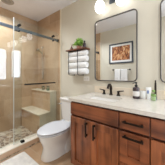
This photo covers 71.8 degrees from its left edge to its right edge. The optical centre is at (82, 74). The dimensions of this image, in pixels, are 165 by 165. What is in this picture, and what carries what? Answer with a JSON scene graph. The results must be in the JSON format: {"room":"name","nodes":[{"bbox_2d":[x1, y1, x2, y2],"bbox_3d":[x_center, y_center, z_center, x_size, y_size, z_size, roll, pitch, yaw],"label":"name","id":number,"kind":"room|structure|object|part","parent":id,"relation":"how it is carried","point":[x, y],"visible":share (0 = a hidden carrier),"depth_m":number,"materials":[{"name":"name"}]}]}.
{"room":"bathroom","nodes":[
{"label":"bathroom","id":0,"kind":"room"},
{"bbox_2d":[0,7,37,132],"bbox_3d":[-1.679,-0.050,2.148,0.100,2.520,1.742,0,0,38],"label":"wall","id":1,"kind":"structure","parent":0,"point":[25,44],"depth_m":2.42,"materials":[{"name":"tile"}]},
{"bbox_2d":[21,106,49,132],"bbox_3d":[-0.988,0.915,2.364,0.715,0.390,0.247,0,0,38],"label":"shower bench","id":2,"kind":"object","parent":1,"relation":"attached to","point":[33,118],"depth_m":2.23,"materials":[{"name":"tile"}]},
{"bbox_3d":[-0.711,0.885,2.156,0.007,0.280,0.227,0,0,38],"label":"panel","id":3,"kind":"part","parent":2,"relation":"part of","materials":[{"name":"beige tile"}]},
{"bbox_2d":[0,126,73,164],"bbox_3d":[-0.266,1.160,1.097,3.420,0.100,1.648,0,0,38],"label":"floor","id":4,"kind":"structure","parent":0,"point":[35,151],"depth_m":1.75,"materials":[{"name":"tile"}]},
{"bbox_2d":[0,152,38,164],"bbox_3d":[-0.819,1.121,1.133,0.730,0.017,0.798,0,0,38],"label":"bath mat","id":5,"kind":"object","parent":4,"relation":"on","point":[23,158],"visible":1,"depth_m":1.48,"materials":[{"name":"beige fabric"}]},
{"bbox_2d":[0,133,38,159],"bbox_3d":[-1.001,1.078,1.679,0.140,0.104,1.636,0,0,38],"label":"shower curb","id":6,"kind":"object","parent":4,"relation":"on","point":[10,149],"depth_m":1.68,"materials":[{"name":"stone"}]},
{"bbox_2d":[37,96,70,161],"bbox_3d":[-0.347,0.761,1.740,0.435,0.738,0.721,0,0,38],"label":"toilet","id":7,"kind":"object","parent":4,"relation":"on","point":[54,136],"visible":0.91,"depth_m":1.58,"materials":[{"name":"ceramic"}]},
{"bbox_3d":[-0.409,0.783,1.650,0.364,0.017,0.498,0,0,38],"label":"seat","id":8,"kind":"part","parent":7,"relation":"part of","materials":[{"name":"plastic"}]},
{"bbox_3d":[-0.408,0.753,1.651,0.366,0.023,0.504,0,0,38],"label":"lid","id":9,"kind":"part","parent":7,"relation":"part of","materials":[{"name":"plastic"}]},
{"bbox_3d":[-0.371,0.965,1.698,0.352,0.330,0.600,0,0,38],"label":"bowl","id":10,"kind":"part","parent":7,"relation":"part of","materials":[{"name":"ceramic"}]},
{"bbox_3d":[-0.182,0.411,1.936,0.420,0.038,0.209,0,0,38],"label":"tank lid","id":11,"kind":"part","parent":7,"relation":"part of","materials":[{"name":"ceramic"}]},
{"bbox_3d":[-0.180,0.593,1.938,0.400,0.325,0.195,0,0,38],"label":"tank","id":12,"kind":"part","parent":7,"relation":"part of","materials":[{"name":"ceramic"}]},
{"bbox_2d":[71,101,164,164],"bbox_3d":[0.563,0.715,1.101,1.379,0.830,0.605,0,0,38],"label":"vanity cabinet","id":13,"kind":"object","parent":4,"relation":"on","point":[99,136],"visible":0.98,"depth_m":0.99,"materials":[{"name":"brown wood"}]},
{"bbox_3d":[-0.021,0.739,1.238,0.280,0.546,0.022,0,0,38],"label":"door","id":14,"kind":"part","parent":13,"relation":"part of","materials":[{"name":"brown wood"}]},
{"bbox_3d":[0.108,0.555,1.098,0.015,0.145,0.036,0,0,38],"label":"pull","id":15,"kind":"part","parent":13,"relation":"part of","materials":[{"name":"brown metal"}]},
{"bbox_3d":[0.089,0.379,1.149,0.563,0.130,0.020,0,0,38],"label":"false drawer","id":16,"kind":"part","parent":13,"relation":"part of","materials":[{"name":"brown wood"}]},
{"bbox_3d":[0.201,0.739,1.062,0.280,0.546,0.022,0,0,38],"label":"door","id":17,"kind":"part","parent":13,"relation":"part of","materials":[{"name":"brown wood"}]},
{"bbox_2d":[68,92,164,118],"bbox_3d":[0.572,0.281,1.112,1.419,0.032,0.577,0,0,38],"label":"countertop","id":18,"kind":"structure","parent":13,"relation":"on","point":[147,107],"depth_m":1.06,"materials":[{"name":"white stone"}]},
{"bbox_2d":[85,97,117,110],"bbox_3d":[0.244,0.367,1.338,0.430,0.140,0.300,0,0,38],"label":"sink basin","id":19,"kind":"object","parent":18,"relation":"in","point":[98,98],"visible":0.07,"depth_m":1.45,"materials":[{"name":"ceramic"}]},
{"bbox_2d":[100,84,123,95],"bbox_3d":[0.355,0.188,1.491,0.342,0.154,0.135,0,0,38],"label":"faucet","id":20,"kind":"object","parent":18,"relation":"on","point":[108,85],"visible":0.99,"depth_m":1.50,"materials":[{"name":"black metal"}]},
{"bbox_3d":[0.355,0.188,1.491,0.052,0.154,0.135,0,0,38],"label":"spout","id":21,"kind":"part","parent":20,"relation":"part of","materials":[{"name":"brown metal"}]},
{"bbox_2d":[133,82,139,98],"bbox_3d":[0.606,0.172,1.287,0.073,0.186,0.073,0,0,38],"label":"soap bottle","id":22,"kind":"object","parent":18,"relation":"on","point":[136,90],"visible":0.99,"depth_m":1.26,"materials":[{"name":"plastic"}]},
{"bbox_2d":[140,91,145,98],"bbox_3d":[0.678,0.221,1.287,0.062,0.087,0.062,0,0,38],"label":"candle jar","id":23,"kind":"object","parent":18,"relation":"on","point":[142,93],"visible":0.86,"depth_m":1.26,"materials":[{"name":"white glass"}]},
{"bbox_2d":[146,87,150,98],"bbox_3d":[0.731,0.201,1.264,0.043,0.128,0.044,0,0,-9],"label":"tube","id":24,"kind":"object","parent":18,"relation":"on","point":[148,89],"visible":0.99,"depth_m":1.25,"materials":[{"name":"white plastic"}]},
{"bbox_2d":[151,90,155,100],"bbox_3d":[0.734,0.209,1.179,0.049,0.109,0.049,0,0,38],"label":"bottle","id":25,"kind":"object","parent":18,"relation":"on","point":[153,97],"visible":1,"depth_m":1.16,"materials":[{"name":"green glass"}]},
{"bbox_2d":[154,80,156,99],"bbox_3d":[0.789,0.161,1.232,0.026,0.208,0.026,0,0,38],"label":"toothbrush","id":26,"kind":"object","parent":18,"relation":"on","point":[155,84],"visible":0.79,"depth_m":1.22,"materials":[{"name":"black plastic"}]},
{"bbox_3d":[0.417,0.665,0.917,1.379,0.730,0.020,0,0,38],"label":"frame","id":27,"kind":"part","parent":13,"relation":"part of","materials":[{"name":"brown wood"}]},
{"bbox_3d":[0.386,0.496,0.878,0.152,0.015,0.036,0,0,38],"label":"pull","id":28,"kind":"part","parent":13,"relation":"part of","materials":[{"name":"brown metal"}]},
{"bbox_3d":[0.386,0.378,0.878,0.152,0.015,0.036,0,0,38],"label":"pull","id":29,"kind":"part","parent":13,"relation":"part of","materials":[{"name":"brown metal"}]},
{"bbox_3d":[0.404,0.596,0.901,0.222,0.259,0.022,0,0,38],"label":"drawer","id":30,"kind":"part","parent":13,"relation":"part of","materials":[{"name":"brown wood"}]},
{"bbox_3d":[0.403,0.379,0.900,0.222,0.130,0.020,0,0,38],"label":"drawer","id":31,"kind":"part","parent":13,"relation":"part of","materials":[{"name":"brown wood"}]},
{"bbox_3d":[0.718,0.379,0.651,0.564,0.130,0.020,0,0,38],"label":"false drawer","id":32,"kind":"part","parent":13,"relation":"part of","materials":[{"name":"brown wood"}]},
{"bbox_3d":[0.607,0.739,0.740,0.280,0.546,0.022,0,0,38],"label":"door","id":33,"kind":"part","parent":13,"relation":"part of","materials":[{"name":"brown wood"}]},
{"bbox_2d":[0,0,77,21],"bbox_3d":[-0.266,-1.350,1.097,3.620,0.080,1.848,0,0,38],"label":"ceiling","id":34,"kind":"structure","parent":0,"point":[37,10],"depth_m":2.21,"materials":[{"name":"paint"}]},
{"bbox_2d":[1,0,13,4],"bbox_3d":[-1.330,-1.304,2.024,0.200,0.012,0.200,0,0,38],"label":"recessed light","id":35,"kind":"object","parent":34,"relation":"in","point":[9,2],"visible":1,"depth_m":2.04,"materials":[{"name":"beige"}]},
{"bbox_2d":[38,0,164,120],"bbox_3d":[0.275,-0.050,1.779,3.620,2.520,0.106,0,0,38],"label":"wall","id":36,"kind":"structure","parent":0,"point":[78,19],"depth_m":1.88,"materials":[{"name":"beige paint"}]},
{"bbox_2d":[0,22,58,41],"bbox_3d":[-1.006,-0.698,1.685,0.046,0.075,1.633,0,0,38],"label":"shower rail","id":37,"kind":"object","parent":36,"relation":"attached to","point":[16,28],"visible":0.91,"depth_m":1.81,"materials":[{"name":"black metal"}]},
{"bbox_2d":[13,17,55,144],"bbox_3d":[-0.720,0.088,1.954,0.088,1.847,0.831,0,0,38],"label":"shower door","id":38,"kind":"structure","parent":37,"relation":"hanging from","point":[18,25],"depth_m":1.64,"materials":[{"name":"clear glass"}]},
{"bbox_3d":[-0.710,0.145,1.947,0.063,0.022,0.570,0,0,38],"label":"towel bar handle","id":39,"kind":"part","parent":38,"relation":"part of","materials":[{"name":"black metal"}]},
{"bbox_2d":[36,46,43,78],"bbox_3d":[-0.951,-0.271,2.555,0.189,0.765,0.120,0,0,-28],"label":"shower","id":40,"kind":"object","parent":36,"relation":"attached to","point":[37,49],"visible":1,"depth_m":2.58,"materials":[{"name":"silver metal"}]},
{"bbox_2d":[31,88,55,121],"bbox_3d":[-0.870,0.719,2.512,0.715,0.783,0.167,0,0,38],"label":"half wall","id":41,"kind":"structure","parent":36,"relation":"attached to","point":[45,99],"depth_m":2.35,"materials":[{"name":"tile"}]},
{"bbox_3d":[-0.594,0.685,2.304,0.008,0.680,0.149,0,0,38],"label":"panel","id":42,"kind":"part","parent":41,"relation":"part of","materials":[{"name":"beige tile"}]},
{"bbox_2d":[60,9,60,119],"bbox_3d":[-0.437,-0.090,2.273,0.024,2.440,0.016,0,0,38],"label":"trim","id":43,"kind":"structure","parent":36,"relation":"attached to","point":[60,9],"depth_m":2.26,"materials":[{"name":"beige stone"}]},
{"bbox_2d":[66,47,89,75],"bbox_3d":[-0.086,-0.208,1.905,0.410,0.436,0.155,0,0,38],"label":"towel rack","id":44,"kind":"object","parent":36,"relation":"attached to","point":[81,48],"visible":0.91,"depth_m":1.82,"materials":[{"name":"brown wood"}]},
{"bbox_2d":[67,68,88,73],"bbox_3d":[-0.077,-0.060,1.887,0.404,0.101,0.104,0,0,38],"label":"rolled towel","id":45,"kind":"object","parent":44,"relation":"on","point":[74,70],"visible":0.94,"depth_m":1.81,"materials":[{"name":"white fabric"}]},
{"bbox_2d":[69,62,88,68],"bbox_3d":[-0.077,-0.161,1.887,0.393,0.097,0.100,0,0,38],"label":"rolled towel","id":46,"kind":"object","parent":45,"relation":"on","point":[80,64],"visible":0.95,"depth_m":1.81,"materials":[{"name":"white fabric"}]},
{"bbox_2d":[69,55,88,62],"bbox_3d":[-0.077,-0.262,1.887,0.404,0.093,0.096,0,0,38],"label":"rolled towel","id":47,"kind":"object","parent":46,"relation":"on","point":[85,57],"visible":0.94,"depth_m":1.82,"materials":[{"name":"white fabric"}]},
{"bbox_2d":[69,50,88,56],"bbox_3d":[-0.077,-0.353,1.887,0.393,0.082,0.084,0,0,38],"label":"rolled towel","id":48,"kind":"object","parent":47,"relation":"on","point":[82,52],"visible":0.88,"depth_m":1.82,"materials":[{"name":"white fabric"}]},
{"bbox_2d":[73,38,82,47],"bbox_3d":[-0.068,-0.523,1.872,0.262,0.194,0.171,0,0,38],"label":"potted plant","id":49,"kind":"object","parent":44,"relation":"on","point":[79,42],"visible":0.95,"depth_m":1.85,"materials":[{"name":"green plant"}]},
{"bbox_2d":[95,0,125,13],"bbox_3d":[0.375,-1.006,1.522,0.436,0.268,0.182,0,0,38],"label":"wall light","id":50,"kind":"object","parent":36,"relation":"attached to","point":[99,6],"visible":1,"depth_m":1.54,"materials":[{"name":"white glass"}]},
{"bbox_3d":[0.243,-0.952,1.598,0.136,0.160,0.136,0,0,38],"label":"lamp shade","id":51,"kind":"part","parent":50,"relation":"part of","materials":[{"name":"white glass"}]},
{"bbox_3d":[0.478,-0.952,1.411,0.136,0.160,0.136,0,0,38],"label":"lamp shade","id":52,"kind":"part","parent":50,"relation":"part of","materials":[{"name":"white glass"}]},
{"bbox_2d":[95,9,137,81],"bbox_3d":[0.431,-0.367,1.577,0.607,0.905,0.027,0,0,38],"label":"wall mirror","id":53,"kind":"object","parent":36,"relation":"attached to","point":[116,36],"visible":1,"depth_m":1.54,"materials":[{"name":"grey mirror"}]},
{"bbox_2d":[95,86,164,99],"bbox_3d":[0.748,0.216,1.334,1.419,0.098,0.016,0,0,38],"label":"backsplash","id":54,"kind":"structure","parent":36,"relation":"attached to","point":[127,91],"depth_m":1.48,"materials":[{"name":"white quartz"}]},
{"bbox_2d":[160,0,164,82],"bbox_3d":[1.087,-0.367,1.056,0.608,0.905,0.027,0,0,38],"label":"wall mirror","id":55,"kind":"object","parent":36,"relation":"attached to","point":[162,4],"visible":1,"depth_m":1.23,"materials":[{"name":"beige mirror"}]}
]}

